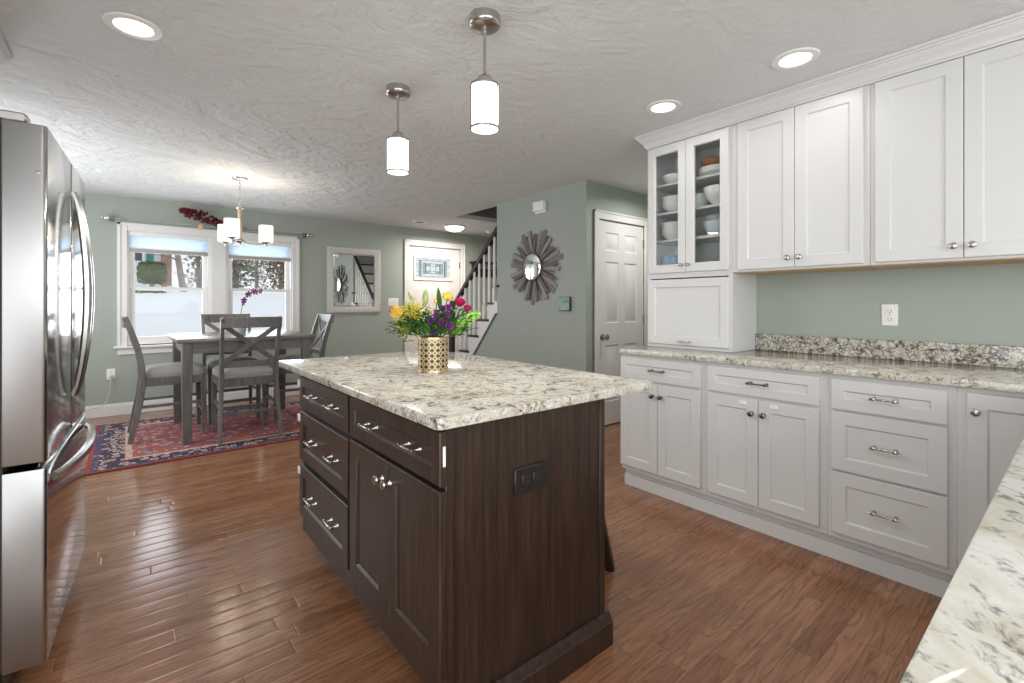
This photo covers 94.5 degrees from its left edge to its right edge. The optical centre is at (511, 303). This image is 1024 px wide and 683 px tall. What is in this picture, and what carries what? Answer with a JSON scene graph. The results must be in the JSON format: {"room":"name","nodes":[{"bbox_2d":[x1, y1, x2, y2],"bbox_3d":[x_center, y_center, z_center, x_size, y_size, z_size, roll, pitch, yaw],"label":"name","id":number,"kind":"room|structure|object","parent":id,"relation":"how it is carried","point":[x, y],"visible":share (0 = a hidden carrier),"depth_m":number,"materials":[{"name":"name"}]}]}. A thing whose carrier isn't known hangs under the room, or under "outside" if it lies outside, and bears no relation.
{"room":"kitchen","nodes":[
{"label":"kitchen","id":0,"kind":"room"},
{"bbox_2d":[85,192,496,405],"bbox_3d":[-2.493,0.015,6.718,7.160,2.390,0.140,0,0,-39],"label":"wall","id":1,"kind":"structure","parent":0,"point":[350,333],"depth_m":6.33,"materials":[{"name":"green paint"}]},
{"bbox_2d":[107,368,114,379],"bbox_3d":[-4.337,0.758,5.115,0.072,0.116,0.009,0,0,-39],"label":"wall outlet","id":2,"kind":"object","parent":1,"relation":"attached to","point":[109,371],"visible":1,"depth_m":5.11,"materials":[{"name":"white plastic"}]},
{"bbox_2d":[127,230,209,344],"bbox_3d":[-3.980,-0.175,5.503,0.770,1.270,0.140,0,0,-39],"label":"window","id":3,"kind":"structure","parent":1,"relation":"in","point":[205,289],"depth_m":5.39,"materials":[{"name":"white paint"}]},
{"bbox_2d":[130,232,207,255],"bbox_3d":[-3.945,-0.682,5.460,0.730,0.219,0.032,0,0,-39],"label":"window shade","id":4,"kind":"object","parent":3,"relation":"attached to","point":[139,242],"visible":1,"depth_m":5.44,"materials":[{"name":"white fabric"}]},
{"bbox_2d":[82,385,299,418],"bbox_3d":[-2.444,1.145,6.658,6.880,0.130,0.016,0,0,-39],"label":"baseboard","id":5,"kind":"structure","parent":1,"relation":"attached to","point":[114,409],"depth_m":5.32,"materials":[{"name":"white paint"}]},
{"bbox_2d":[101,215,311,237],"bbox_3d":[-3.538,-0.922,5.709,2.150,0.065,0.100,0,0,-39],"label":"curtain rod","id":6,"kind":"object","parent":1,"relation":"attached to","point":[106,217],"visible":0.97,"depth_m":5.38,"materials":[{"name":"silver metal"}]},
{"bbox_2d":[179,207,249,230],"bbox_3d":[-3.539,-0.996,5.652,0.730,0.250,0.097,0,0,-39],"label":"bunch","id":7,"kind":"object","parent":6,"relation":"hanging from","point":[189,213],"visible":0.8,"depth_m":5.54,"materials":[{"name":"red plant"}]},
{"bbox_2d":[114,222,299,354],"bbox_3d":[-3.570,-0.169,5.735,1.928,1.448,0.100,0,0,-39],"label":"trim","id":8,"kind":"structure","parent":1,"relation":"attached to","point":[218,251],"depth_m":5.68,"materials":[{"name":"white paint"}]},
{"bbox_2d":[227,239,291,331],"bbox_3d":[-3.252,-0.175,6.098,0.750,1.270,0.140,0,0,-39],"label":"window","id":9,"kind":"structure","parent":1,"relation":"in","point":[288,265],"depth_m":6.26,"materials":[{"name":"white paint"}]},
{"bbox_2d":[229,241,290,261],"bbox_3d":[-3.217,-0.676,6.055,0.710,0.232,0.032,0,0,-39],"label":"window shade","id":10,"kind":"object","parent":9,"relation":"attached to","point":[273,251],"visible":0.86,"depth_m":6.05,"materials":[{"name":"white fabric"}]},
{"bbox_2d":[327,246,380,312],"bbox_3d":[-2.257,-0.338,6.798,0.774,0.925,0.034,0,0,-39],"label":"wall mirror","id":11,"kind":"object","parent":1,"relation":"attached to","point":[353,274],"visible":1,"depth_m":6.79,"materials":[{"name":"white wood"}]},
{"bbox_2d":[333,253,374,306],"bbox_3d":[-2.265,-0.338,6.808,0.612,0.763,0.008,0,0,-39],"label":"mirror glass","id":12,"kind":"object","parent":11,"relation":"attached to","point":[353,273],"depth_m":6.80,"materials":[{"name":"silver mirror"}]},
{"bbox_2d":[388,298,397,305],"bbox_3d":[-1.799,-0.031,7.184,0.165,0.118,0.016,0,0,-39],"label":"light switch","id":13,"kind":"object","parent":1,"relation":"attached to","point":[391,301],"visible":1,"depth_m":7.17,"materials":[{"name":"white plastic"}]},
{"bbox_2d":[404,239,464,351],"bbox_3d":[-1.226,0.103,7.645,1.118,2.213,0.028,0,0,-39],"label":"trim","id":14,"kind":"structure","parent":1,"relation":"attached to","point":[407,242],"depth_m":7.42,"materials":[{"name":"white paint"}]},
{"bbox_2d":[409,245,460,352],"bbox_3d":[-1.240,0.140,7.671,0.963,2.120,0.120,0,0,-39],"label":"door","id":15,"kind":"structure","parent":1,"relation":"in","point":[417,286],"depth_m":7.65,"materials":[{"name":"paint"}]},
{"bbox_2d":[469,261,496,277],"bbox_3d":[-0.410,-0.598,8.246,0.720,0.255,0.130,0,0,-39],"label":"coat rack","id":16,"kind":"object","parent":1,"relation":"attached to","point":[472,262],"visible":0.27,"depth_m":8.22,"materials":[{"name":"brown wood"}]},
{"bbox_2d":[388,305,424,340],"bbox_3d":[-0.454,0.136,2.083,0.176,0.261,0.056,0,0,-20],"label":"tulip","id":17,"kind":"object","parent":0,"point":[394,311],"visible":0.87,"depth_m":2.05,"materials":[{"name":"yellow plant"}]},
{"bbox_2d":[441,310,480,336],"bbox_3d":[-0.239,0.145,2.059,0.204,0.241,0.058,0,0,0],"label":"bell","id":18,"kind":"object","parent":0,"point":[474,312],"visible":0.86,"depth_m":2.05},
{"bbox_2d":[13,394,941,682],"bbox_3d":[0.528,1.250,3.021,7.160,0.080,9.690,0,0,-39],"label":"floor","id":19,"kind":"structure","parent":0,"point":[200,569],"depth_m":1.94,"materials":[{"name":"brown wood"}]},
{"bbox_2d":[0,109,95,682],"bbox_3d":[-1.964,0.318,1.584,0.850,1.785,0.902,0,0,-39],"label":"refrigerator","id":20,"kind":"object","parent":19,"relation":"on","point":[47,285],"visible":1,"depth_m":1.44,"materials":[{"name":"silver metal"}]},
{"bbox_2d":[85,401,300,475],"bbox_3d":[-2.562,1.204,4.803,2.560,0.010,1.730,0,0,-39],"label":"rug","id":21,"kind":"object","parent":19,"relation":"on","point":[157,440],"visible":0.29,"depth_m":4.21,"materials":[{"name":"fabric"}]},
{"bbox_2d":[121,316,206,443],"bbox_3d":[-3.225,0.656,4.390,0.620,1.093,0.501,0,0,-39],"label":"dining chair","id":22,"kind":"object","parent":21,"relation":"on","point":[159,374],"visible":0.98,"depth_m":4.23,"materials":[{"name":"grey wood"}]},
{"bbox_2d":[145,362,206,377],"bbox_3d":[-3.166,0.603,4.438,0.467,0.100,0.468,0,0,-39],"label":"seat cushion","id":23,"kind":"object","parent":22,"relation":"on","point":[173,369],"depth_m":4.27,"materials":[{"name":"grey fabric"}]},
{"bbox_2d":[200,314,260,424],"bbox_3d":[-3.021,0.656,5.073,0.501,1.093,0.620,0,0,-39],"label":"dining chair","id":24,"kind":"object","parent":21,"relation":"on","point":[207,319],"visible":0.5,"depth_m":5.01,"materials":[{"name":"grey wood"}]},
{"bbox_2d":[206,355,257,369],"bbox_3d":[-2.973,0.603,5.014,0.468,0.100,0.467,0,0,-39],"label":"seat cushion","id":25,"kind":"object","parent":24,"relation":"on","point":[211,362],"depth_m":4.89,"materials":[{"name":"grey fabric"}]},
{"bbox_2d":[167,330,315,444],"bbox_3d":[-2.716,0.750,4.738,1.130,0.899,1.105,0,0,-39],"label":"dining table","id":26,"kind":"object","parent":21,"relation":"on","point":[184,345],"visible":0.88,"depth_m":4.31,"materials":[{"name":"grey wood"}]},
{"bbox_2d":[234,288,262,333],"bbox_3d":[-2.669,0.070,4.709,0.290,0.459,0.248,0,0,-39],"label":"potted orchid","id":27,"kind":"object","parent":26,"relation":"on","point":[240,330],"visible":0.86,"depth_m":4.70,"materials":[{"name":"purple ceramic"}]},
{"bbox_2d":[211,316,282,445],"bbox_3d":[-2.443,0.656,4.345,0.501,1.093,0.620,0,0,-39],"label":"dining chair","id":28,"kind":"object","parent":21,"relation":"on","point":[229,373],"visible":1,"depth_m":4.20,"materials":[{"name":"grey wood"}]},
{"bbox_2d":[212,365,273,378],"bbox_3d":[-2.491,0.603,4.404,0.468,0.100,0.467,0,0,-39],"label":"seat cushion","id":29,"kind":"object","parent":28,"relation":"on","point":[263,371],"depth_m":4.24,"materials":[{"name":"grey fabric"}]},
{"bbox_2d":[265,313,334,420],"bbox_3d":[-2.334,0.656,5.196,0.620,1.093,0.501,0,0,-39],"label":"dining chair","id":30,"kind":"object","parent":21,"relation":"on","point":[329,318],"visible":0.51,"depth_m":5.17,"materials":[{"name":"grey wood"}]},
{"bbox_2d":[265,354,316,367],"bbox_3d":[-2.393,0.603,5.147,0.467,0.100,0.468,0,0,-39],"label":"seat cushion","id":31,"kind":"object","parent":30,"relation":"on","point":[290,356],"depth_m":5.02,"materials":[{"name":"grey fabric"}]},
{"bbox_2d":[298,376,612,682],"bbox_3d":[-0.349,0.768,1.972,0.729,0.884,1.345,0,0,-39],"label":"kitchen island","id":32,"kind":"object","parent":19,"relation":"on","point":[477,550],"visible":0.99,"depth_m":1.48,"materials":[{"name":"brown wood"}]},
{"bbox_2d":[278,351,651,429],"bbox_3d":[-0.342,0.311,2.145,0.950,0.030,1.645,0,0,-39],"label":"island countertop","id":33,"kind":"structure","parent":32,"relation":"on","point":[475,389],"depth_m":1.72,"materials":[{"name":"beige stone"}]},
{"bbox_2d":[417,336,448,372],"bbox_3d":[-0.349,0.220,2.090,0.136,0.152,0.136,0,0,-39],"label":"flower vase","id":34,"kind":"object","parent":33,"relation":"on","point":[432,352],"visible":0.88,"depth_m":2.03,"materials":[{"name":"gold metal"}]},
{"bbox_2d":[391,308,422,341],"bbox_3d":[-0.453,0.141,2.073,0.157,0.251,0.106,0,0,-39],"label":"goldenrod","id":35,"kind":"object","parent":34,"relation":"in","point":[402,323],"visible":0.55,"depth_m":2.04,"materials":[{"name":"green plant"}]},
{"bbox_2d":[385,310,429,337],"bbox_3d":[-0.459,0.139,2.080,0.206,0.253,0.199,0,0,0],"label":"foliage spray","id":36,"kind":"object","parent":34,"relation":"in","point":[409,321],"visible":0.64,"depth_m":2.02,"materials":[{"name":"green plant"}]},
{"bbox_2d":[394,301,425,336],"bbox_3d":[-0.442,0.126,2.076,0.131,0.280,0.106,0,0,30],"label":"goldenrod","id":37,"kind":"object","parent":34,"relation":"in","point":[405,303],"visible":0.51,"depth_m":2.06,"materials":[{"name":"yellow plant"}]},
{"bbox_2d":[401,298,429,337],"bbox_3d":[-0.414,0.120,2.057,0.121,0.292,0.099,0,0,-3],"label":"goldenrod","id":38,"kind":"object","parent":34,"relation":"in","point":[413,306],"visible":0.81,"depth_m":2.04,"materials":[{"name":"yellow plant"}]},
{"bbox_2d":[422,289,430,335],"bbox_3d":[-0.375,0.100,2.092,0.045,0.331,0.028,0,0,-15],"label":"bud","id":39,"kind":"object","parent":34,"relation":"in","point":[425,296],"visible":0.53,"depth_m":2.08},
{"bbox_2d":[413,306,456,335],"bbox_3d":[-0.347,0.138,2.074,0.195,0.257,0.210,0,0,-19],"label":"foliage spray","id":40,"kind":"object","parent":34,"relation":"in","point":[426,329],"visible":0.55,"depth_m":2.02,"materials":[{"name":"green plant"}]},
{"bbox_2d":[436,291,452,336],"bbox_3d":[-0.298,0.105,2.096,0.081,0.322,0.047,0,0,-33],"label":"lily","id":41,"kind":"object","parent":34,"relation":"in","point":[447,296],"visible":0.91,"depth_m":2.12,"materials":[{"name":"yellow plant"}]},
{"bbox_2d":[435,288,456,335],"bbox_3d":[-0.295,0.097,2.087,0.103,0.338,0.024,0,0,-2],"label":"leaf spray","id":42,"kind":"object","parent":34,"relation":"in","point":[439,298],"visible":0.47,"depth_m":2.08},
{"bbox_2d":[427,305,477,336],"bbox_3d":[-0.258,0.133,2.068,0.242,0.266,0.200,0,0,0],"label":"foliage spray","id":43,"kind":"object","parent":34,"relation":"in","point":[463,329],"visible":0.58,"depth_m":2.04,"materials":[{"name":"green plant"}]},
{"bbox_2d":[440,298,468,336],"bbox_3d":[-0.258,0.119,2.066,0.153,0.294,0.060,0,0,-4],"label":"rose","id":44,"kind":"object","parent":34,"relation":"in","point":[460,302],"visible":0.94,"depth_m":2.07,"materials":[{"name":"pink plant"}]},
{"bbox_2d":[514,460,546,495],"bbox_3d":[0.058,0.538,1.466,0.132,0.080,0.010,0,0,-39],"label":"outlet plate","id":45,"kind":"object","parent":32,"relation":"attached to","point":[530,476],"depth_m":1.46,"materials":[{"name":"black plastic"}]},
{"bbox_2d":[522,470,540,486],"bbox_3d":[0.061,0.538,1.461,0.077,0.035,0.005,0,0,-39],"label":"socket","id":46,"kind":"object","parent":32,"relation":"attached to","point":[530,478],"depth_m":1.46,"materials":[{"name":"brown plastic"}]},
{"bbox_2d":[459,285,498,352],"bbox_3d":[0.190,0.083,5.937,1.072,2.255,2.335,0,0,-39],"label":"stairs","id":47,"kind":"structure","parent":19,"relation":"on","point":[488,303],"depth_m":5.84,"materials":[{"name":"white paint"}]},
{"bbox_2d":[449,226,496,352],"bbox_3d":[-0.487,0.141,6.001,0.104,2.138,1.077,0,0,-39],"label":"stair railing","id":48,"kind":"object","parent":47,"relation":"on","point":[453,341],"visible":0.69,"depth_m":5.90,"materials":[{"name":"brown wood"}]},
{"bbox_2d":[605,520,614,571],"bbox_3d":[0.184,0.886,2.217,0.378,0.656,0.478,0,0,-39],"label":"bar stool","id":49,"kind":"object","parent":19,"relation":"on","point":[609,561],"visible":0.02,"depth_m":2.14,"materials":[{"name":"brown wood"}]},
{"bbox_2d":[621,353,709,513],"bbox_3d":[1.142,0.768,3.116,0.665,0.883,0.595,0,0,-39],"label":"base cabinet","id":50,"kind":"object","parent":19,"relation":"on","point":[663,427],"visible":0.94,"depth_m":2.89,"materials":[{"name":"white paint"}]},
{"bbox_2d":[619,334,1023,392],"bbox_3d":[1.771,0.260,2.358,0.651,0.132,2.570,0,0,-39],"label":"countertop","id":51,"kind":"structure","parent":50,"relation":"on","point":[978,366],"depth_m":2.39,"materials":[{"name":"beige stone"}]},
{"bbox_2d":[648,125,756,352],"bbox_3d":[1.256,-0.415,3.199,0.384,1.420,0.605,0,0,-39],"label":"cabinet","id":52,"kind":"object","parent":51,"relation":"on","point":[696,304],"visible":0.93,"depth_m":3.09,"materials":[{"name":"white paint"}]},
{"bbox_2d":[660,255,677,264],"bbox_3d":[1.137,-0.278,3.318,0.188,0.110,0.188,0,0,-39],"label":"casserole","id":53,"kind":"object","parent":52,"relation":"on","point":[672,259],"visible":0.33,"depth_m":3.25,"materials":[{"name":"blue ceramic"}]},
{"bbox_2d":[662,173,677,182],"bbox_3d":[1.140,-0.866,3.314,0.170,0.060,0.170,0,0,-39],"label":"bowl","id":54,"kind":"object","parent":52,"relation":"on","point":[673,177],"visible":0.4,"depth_m":3.26,"materials":[{"name":"white ceramic"}]},
{"bbox_2d":[662,202,677,211],"bbox_3d":[1.137,-0.667,3.311,0.166,0.058,0.166,0,0,-39],"label":"bowl","id":55,"kind":"object","parent":52,"relation":"on","point":[672,206],"visible":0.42,"depth_m":3.26,"materials":[{"name":"white ceramic"}]},
{"bbox_2d":[662,231,677,239],"bbox_3d":[1.137,-0.473,3.311,0.172,0.055,0.172,0,0,-39],"label":"bowl","id":56,"kind":"object","parent":52,"relation":"on","point":[667,235],"visible":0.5,"depth_m":3.26,"materials":[{"name":"white ceramic"}]},
{"bbox_2d":[657,172,719,193],"bbox_3d":[1.290,-0.826,3.227,0.271,0.018,0.568,0,0,-39],"label":"shelf","id":57,"kind":"object","parent":52,"relation":"attached to","point":[703,181],"depth_m":3.26,"materials":[{"name":"white paint"}]},
{"bbox_2d":[657,203,719,220],"bbox_3d":[1.290,-0.629,3.227,0.271,0.018,0.568,0,0,-39],"label":"shelf","id":58,"kind":"object","parent":52,"relation":"attached to","point":[712,211],"depth_m":3.28,"materials":[{"name":"white paint"}]},
{"bbox_2d":[657,234,719,246],"bbox_3d":[1.290,-0.436,3.227,0.271,0.018,0.568,0,0,-39],"label":"shelf","id":59,"kind":"object","parent":52,"relation":"attached to","point":[714,239],"depth_m":3.28,"materials":[{"name":"white paint"}]},
{"bbox_2d":[695,193,708,206],"bbox_3d":[1.276,-0.689,3.227,0.150,0.100,0.150,0,0,-39],"label":"mixing bowl","id":60,"kind":"object","parent":52,"relation":"on","point":[700,199],"visible":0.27,"depth_m":3.17,"materials":[{"name":"white ceramic"}]},
{"bbox_2d":[699,168,719,175],"bbox_3d":[1.341,-0.846,3.084,0.230,0.021,0.230,0,0,-39],"label":"plate","id":61,"kind":"object","parent":52,"relation":"on","point":[715,170],"visible":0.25,"depth_m":3.03,"materials":[{"name":"white ceramic"}]},
{"bbox_3d":[1.341,-0.855,3.084,0.230,0.021,0.230,0,0,-39],"label":"plate","id":62,"kind":"object","parent":61,"relation":"on","visible":0},
{"bbox_2d":[699,165,719,171],"bbox_3d":[1.341,-0.864,3.084,0.230,0.021,0.230,0,0,-39],"label":"plate","id":63,"kind":"object","parent":62,"relation":"on","point":[715,165],"visible":0.2,"depth_m":3.01,"materials":[{"name":"white ceramic"}]},
{"bbox_3d":[1.341,-0.873,3.084,0.230,0.021,0.230,0,0,-39],"label":"plate","id":64,"kind":"object","parent":63,"relation":"on","visible":0},
{"bbox_2d":[700,156,719,166],"bbox_3d":[1.341,-0.909,3.084,0.210,0.045,0.210,0,0,-39],"label":"bowl","id":65,"kind":"object","parent":64,"relation":"on","point":[713,160],"visible":0.23,"depth_m":3.03,"materials":[{"name":"ceramic"}]},
{"bbox_2d":[702,220,719,234],"bbox_3d":[1.325,-0.488,3.065,0.170,0.085,0.170,0,0,-39],"label":"serving bowl","id":66,"kind":"object","parent":52,"relation":"on","point":[711,227],"visible":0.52,"depth_m":3.02,"materials":[{"name":"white ceramic"}]},
{"bbox_2d":[703,184,719,203],"bbox_3d":[1.331,-0.696,3.057,0.176,0.115,0.176,0,0,-39],"label":"serving bowl","id":67,"kind":"object","parent":52,"relation":"on","point":[712,192],"visible":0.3,"depth_m":3.01,"materials":[{"name":"white ceramic"}]},
{"bbox_2d":[706,362,830,556],"bbox_3d":[1.521,0.768,2.652,0.665,0.883,0.603,0,0,-39],"label":"base cabinet","id":68,"kind":"object","parent":19,"relation":"on","point":[766,428],"visible":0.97,"depth_m":2.43,"materials":[{"name":"white paint"}]},
{"bbox_2d":[827,374,956,596],"bbox_3d":[1.856,0.768,2.245,0.661,0.883,0.451,0,0,-39],"label":"base cabinet","id":69,"kind":"object","parent":19,"relation":"on","point":[892,444],"visible":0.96,"depth_m":2.04,"materials":[{"name":"white paint"}]},
{"bbox_2d":[957,387,1023,567],"bbox_3d":[2.120,0.768,1.919,0.665,0.883,0.389,0,0,-39],"label":"base cabinet","id":70,"kind":"object","parent":19,"relation":"on","point":[990,423],"visible":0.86,"depth_m":1.82,"materials":[{"name":"white paint"}]},
{"bbox_3d":[1.323,0.768,0.756,2.066,0.883,0.636,0,0,-39],"label":"cabinet","id":71,"kind":"object","parent":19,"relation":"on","visible":0},
{"bbox_2d":[899,437,1023,682],"bbox_3d":[1.311,0.311,0.746,2.100,0.030,0.696,0,0,-39],"label":"countertop","id":72,"kind":"structure","parent":71,"relation":"on","point":[975,633],"depth_m":0.46,"materials":[{"name":"grey stone"}]},
{"bbox_2d":[0,0,1023,236],"bbox_3d":[0.528,-1.210,3.021,7.160,0.060,9.690,0,0,-39],"label":"ceiling","id":73,"kind":"structure","parent":0,"point":[289,98],"depth_m":2.54,"materials":[{"name":"white"}]},
{"bbox_2d":[102,12,163,40],"bbox_3d":[-1.608,-1.177,2.011,0.204,0.007,0.204,0,0,-39],"label":"recessed light","id":74,"kind":"object","parent":73,"relation":"in","point":[130,25],"visible":1,"depth_m":2.00,"materials":[{"name":"white plastic"}]},
{"bbox_2d":[218,176,272,246],"bbox_3d":[-2.503,-0.865,4.478,0.445,0.630,0.536,0,0,-39],"label":"chandelier","id":75,"kind":"object","parent":73,"relation":"hanging from","point":[231,230],"visible":1,"depth_m":4.43,"materials":[{"name":"silver metal"}]},
{"bbox_2d":[386,82,409,175],"bbox_3d":[-0.623,-0.947,2.583,0.132,0.466,0.132,0,0,-39],"label":"pendant light","id":76,"kind":"object","parent":73,"relation":"hanging from","point":[397,143],"visible":1,"depth_m":2.54,"materials":[{"name":"glass"}]},
{"bbox_2d":[444,224,464,231],"bbox_3d":[-0.870,-1.137,7.166,0.330,0.085,0.330,0,0,-39],"label":"flush light","id":77,"kind":"object","parent":73,"relation":"attached to","point":[450,227],"visible":1,"depth_m":7.07,"materials":[{"name":"white glass"}]},
{"bbox_2d":[469,7,500,135],"bbox_3d":[-0.112,-0.947,1.944,0.132,0.466,0.132,0,0,-39],"label":"pendant light","id":78,"kind":"object","parent":73,"relation":"hanging from","point":[484,21],"visible":1,"depth_m":1.90,"materials":[{"name":"glass"}]},
{"bbox_2d":[645,100,680,113],"bbox_3d":[0.905,-1.177,2.831,0.204,0.007,0.204,0,0,-39],"label":"recessed light","id":79,"kind":"object","parent":73,"relation":"in","point":[661,106],"visible":1,"depth_m":2.81,"materials":[{"name":"white plastic"}]},
{"bbox_2d":[771,47,820,69],"bbox_3d":[1.363,-1.177,2.276,0.204,0.007,0.204,0,0,-39],"label":"recessed light","id":80,"kind":"object","parent":73,"relation":"in","point":[799,57],"visible":1,"depth_m":2.27,"materials":[{"name":"white plastic"}]},
{"bbox_2d":[467,183,574,369],"bbox_3d":[0.325,-1.115,5.798,1.060,4.650,2.470,0,0,-39],"label":"wall","id":81,"kind":"structure","parent":0,"point":[539,333],"depth_m":5.06,"materials":[{"name":"green paint"}]},
{"bbox_2d":[460,301,497,354],"bbox_3d":[-0.514,0.588,6.049,0.122,1.245,1.220,0,0,-39],"label":"trim","id":82,"kind":"structure","parent":81,"relation":"attached to","point":[473,342],"depth_m":5.79,"materials":[{"name":"white paint"}]},
{"bbox_2d":[473,313,496,354],"bbox_3d":[-0.492,0.655,5.945,0.016,1.125,0.996,0,0,-39],"label":"trim","id":83,"kind":"structure","parent":81,"relation":"attached to","point":[495,314],"depth_m":5.74,"materials":[{"name":"grey wood"}]},
{"bbox_2d":[511,229,562,304],"bbox_3d":[0.238,-0.391,5.035,0.085,0.807,0.826,0,0,-39],"label":"sunburst mirror","id":84,"kind":"object","parent":81,"relation":"attached to","point":[533,266],"visible":1,"depth_m":4.99,"materials":[{"name":"silver metal"}]},
{"bbox_2d":[523,254,539,279],"bbox_3d":[0.207,-0.394,5.018,0.008,0.284,0.284,0,0,-39],"label":"mirror glass","id":85,"kind":"object","parent":84,"relation":"attached to","point":[531,262],"depth_m":5.01,"materials":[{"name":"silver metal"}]},
{"bbox_2d":[532,200,545,213],"bbox_3d":[0.286,-1.015,4.963,0.054,0.120,0.165,0,0,-39],"label":"door chime","id":86,"kind":"object","parent":81,"relation":"attached to","point":[538,207],"visible":1,"depth_m":4.93,"materials":[{"name":"white plastic"}]},
{"bbox_2d":[558,297,570,310],"bbox_3d":[0.523,-0.001,4.692,0.032,0.142,0.150,0,0,-39],"label":"canvas","id":87,"kind":"object","parent":81,"relation":"attached to","point":[564,303],"visible":1,"depth_m":4.67},
{"bbox_2d":[575,180,647,371],"bbox_3d":[1.176,0.015,4.970,1.330,2.390,0.140,0,0,-39],"label":"wall","id":88,"kind":"structure","parent":0,"point":[589,195],"depth_m":4.56,"materials":[{"name":"green paint"}]},
{"bbox_2d":[593,209,647,372],"bbox_3d":[1.135,0.148,4.830,0.890,2.123,0.026,0,0,-39],"label":"trim","id":89,"kind":"structure","parent":88,"relation":"attached to","point":[597,214],"depth_m":4.58,"materials":[{"name":"white paint"}]},
{"bbox_2d":[599,220,644,424],"bbox_3d":[1.139,0.186,4.834,0.747,2.023,0.112,0,0,-39],"label":"door","id":90,"kind":"structure","parent":88,"relation":"in","point":[621,246],"depth_m":4.81,"materials":[{"name":"white paint"}]},
{"bbox_2d":[757,263,1023,345],"bbox_3d":[2.736,0.015,1.803,0.140,2.390,4.730,0,0,-39],"label":"wall","id":91,"kind":"structure","parent":0,"point":[970,304],"depth_m":2.50,"materials":[{"name":"green paint"}]},
{"bbox_2d":[733,85,885,274],"bbox_3d":[1.666,-0.656,2.699,0.380,0.937,0.686,0,0,-39],"label":"upper cabinet","id":92,"kind":"object","parent":91,"relation":"attached to","point":[801,173],"visible":0.98,"depth_m":2.55,"materials":[{"name":"white paint"}]},
{"bbox_2d":[635,10,1023,157],"bbox_3d":[1.851,-1.133,2.456,0.402,0.091,2.621,0,0,-39],"label":"trim","id":93,"kind":"structure","parent":91,"relation":"attached to","point":[1007,29],"depth_m":2.36,"materials":[{"name":"white paint"}]},
{"bbox_2d":[755,334,1023,368],"bbox_3d":[2.207,0.245,2.319,0.025,0.102,1.958,0,0,-39],"label":"backsplash","id":94,"kind":"structure","parent":91,"relation":"attached to","point":[1004,356],"depth_m":2.49,"materials":[{"name":"stone"}]},
{"bbox_2d":[882,304,897,325],"bbox_3d":[2.033,0.059,2.546,0.009,0.116,0.072,0,0,-39],"label":"wall outlet","id":95,"kind":"object","parent":91,"relation":"attached to","point":[889,311],"visible":1,"depth_m":2.54,"materials":[{"name":"white plastic"}]},
{"bbox_2d":[870,39,1023,268],"bbox_3d":[2.099,-0.656,2.169,0.380,0.937,0.680,0,0,-39],"label":"upper cabinet","id":96,"kind":"object","parent":91,"relation":"attached to","point":[947,138],"visible":1,"depth_m":2.10,"materials":[{"name":"white paint"}]},
{"bbox_3d":[-2.190,0.015,0.800,0.140,2.390,9.410,0,0,-39],"label":"wall","id":97,"kind":"structure","parent":0,"visible":0},
{"bbox_2d":[0,32,11,62],"bbox_3d":[-2.226,-0.914,1.510,0.699,0.528,1.367,0,0,-39],"label":"upper cabinet","id":98,"kind":"object","parent":97,"relation":"attached to","point":[5,55],"visible":1,"depth_m":2.17,"materials":[{"name":"white paint"}]},
{"label":"outside","id":99,"kind":"structure","parent":0,"visible":0},
{"bbox_2d":[135,291,284,336],"bbox_3d":[-15.801,0.277,25.662,52.000,2.382,46.000,0,0,-39],"label":"snow ground","id":100,"kind":"structure","parent":99,"point":[156,314],"depth_m":12.33,"materials":[{"name":"snow"}]},
{"bbox_2d":[135,290,166,292],"bbox_3d":[-10.479,-0.283,13.646,0.848,0.395,0.434,0,0,-39],"label":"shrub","id":101,"kind":"object","parent":100,"relation":"on","point":[136,291],"visible":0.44,"depth_m":13.49,"materials":[{"name":"green plant"}]},
{"bbox_2d":[136,260,167,286],"bbox_3d":[-10.909,-0.758,14.333,0.793,1.136,0.716,0,0,-36],"label":"clipped shrub","id":102,"kind":"object","parent":100,"relation":"on","point":[151,273],"visible":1,"depth_m":14.14,"materials":[{"name":"green plant"}]},
{"bbox_2d":[135,253,171,286],"bbox_3d":[-20.119,-3.490,18.428,10.760,7.400,6.800,0,0,-39],"label":"house","id":103,"kind":"structure","parent":100,"relation":"on","point":[139,257],"depth_m":19.10,"materials":[{"name":"white"}]},
{"bbox_2d":[146,253,153,261],"bbox_3d":[-14.555,-2.160,19.016,0.230,1.060,0.070,0,0,-39],"label":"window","id":104,"kind":"structure","parent":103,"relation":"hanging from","point":[150,258],"depth_m":18.99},
{"bbox_2d":[148,253,186,291],"bbox_3d":[-12.005,-2.785,16.474,2.673,5.018,2.131,0,0,-39],"label":"tree","id":105,"kind":"object","parent":100,"relation":"on","point":[180,274],"visible":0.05,"depth_m":16.59,"materials":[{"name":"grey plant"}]},
{"bbox_2d":[175,255,201,287],"bbox_3d":[-17.160,-2.833,25.983,2.217,7.424,2.079,0,0,-7],"label":"tree","id":106,"kind":"object","parent":100,"relation":"on","point":[198,274],"visible":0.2,"depth_m":25.88,"materials":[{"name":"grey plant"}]},
{"bbox_2d":[182,256,201,287],"bbox_3d":[-20.349,-1.731,31.012,2.457,2.882,2.346,0,0,33],"label":"tree","id":107,"kind":"object","parent":100,"relation":"on","point":[187,270],"visible":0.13,"depth_m":30.77,"materials":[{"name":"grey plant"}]},
{"bbox_2d":[232,259,267,288],"bbox_3d":[-11.515,-2.476,19.721,2.333,6.930,2.342,0,0,34],"label":"tree","id":108,"kind":"object","parent":100,"relation":"on","point":[238,266],"visible":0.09,"depth_m":19.58,"materials":[{"name":"green plant"}]},
{"bbox_2d":[239,260,275,288],"bbox_3d":[-19.224,-3.908,35.494,4.494,9.964,4.618,0,0,-35],"label":"tree","id":109,"kind":"object","parent":100,"relation":"on","point":[256,265],"visible":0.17,"depth_m":35.76,"materials":[{"name":"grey plant"}]},
{"bbox_2d":[255,260,284,288],"bbox_3d":[-12.144,-2.969,24.485,3.276,7.504,3.285,0,0,-45],"label":"tree","id":110,"kind":"object","parent":100,"relation":"on","point":[281,273],"visible":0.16,"depth_m":24.46,"materials":[{"name":"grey plant"}]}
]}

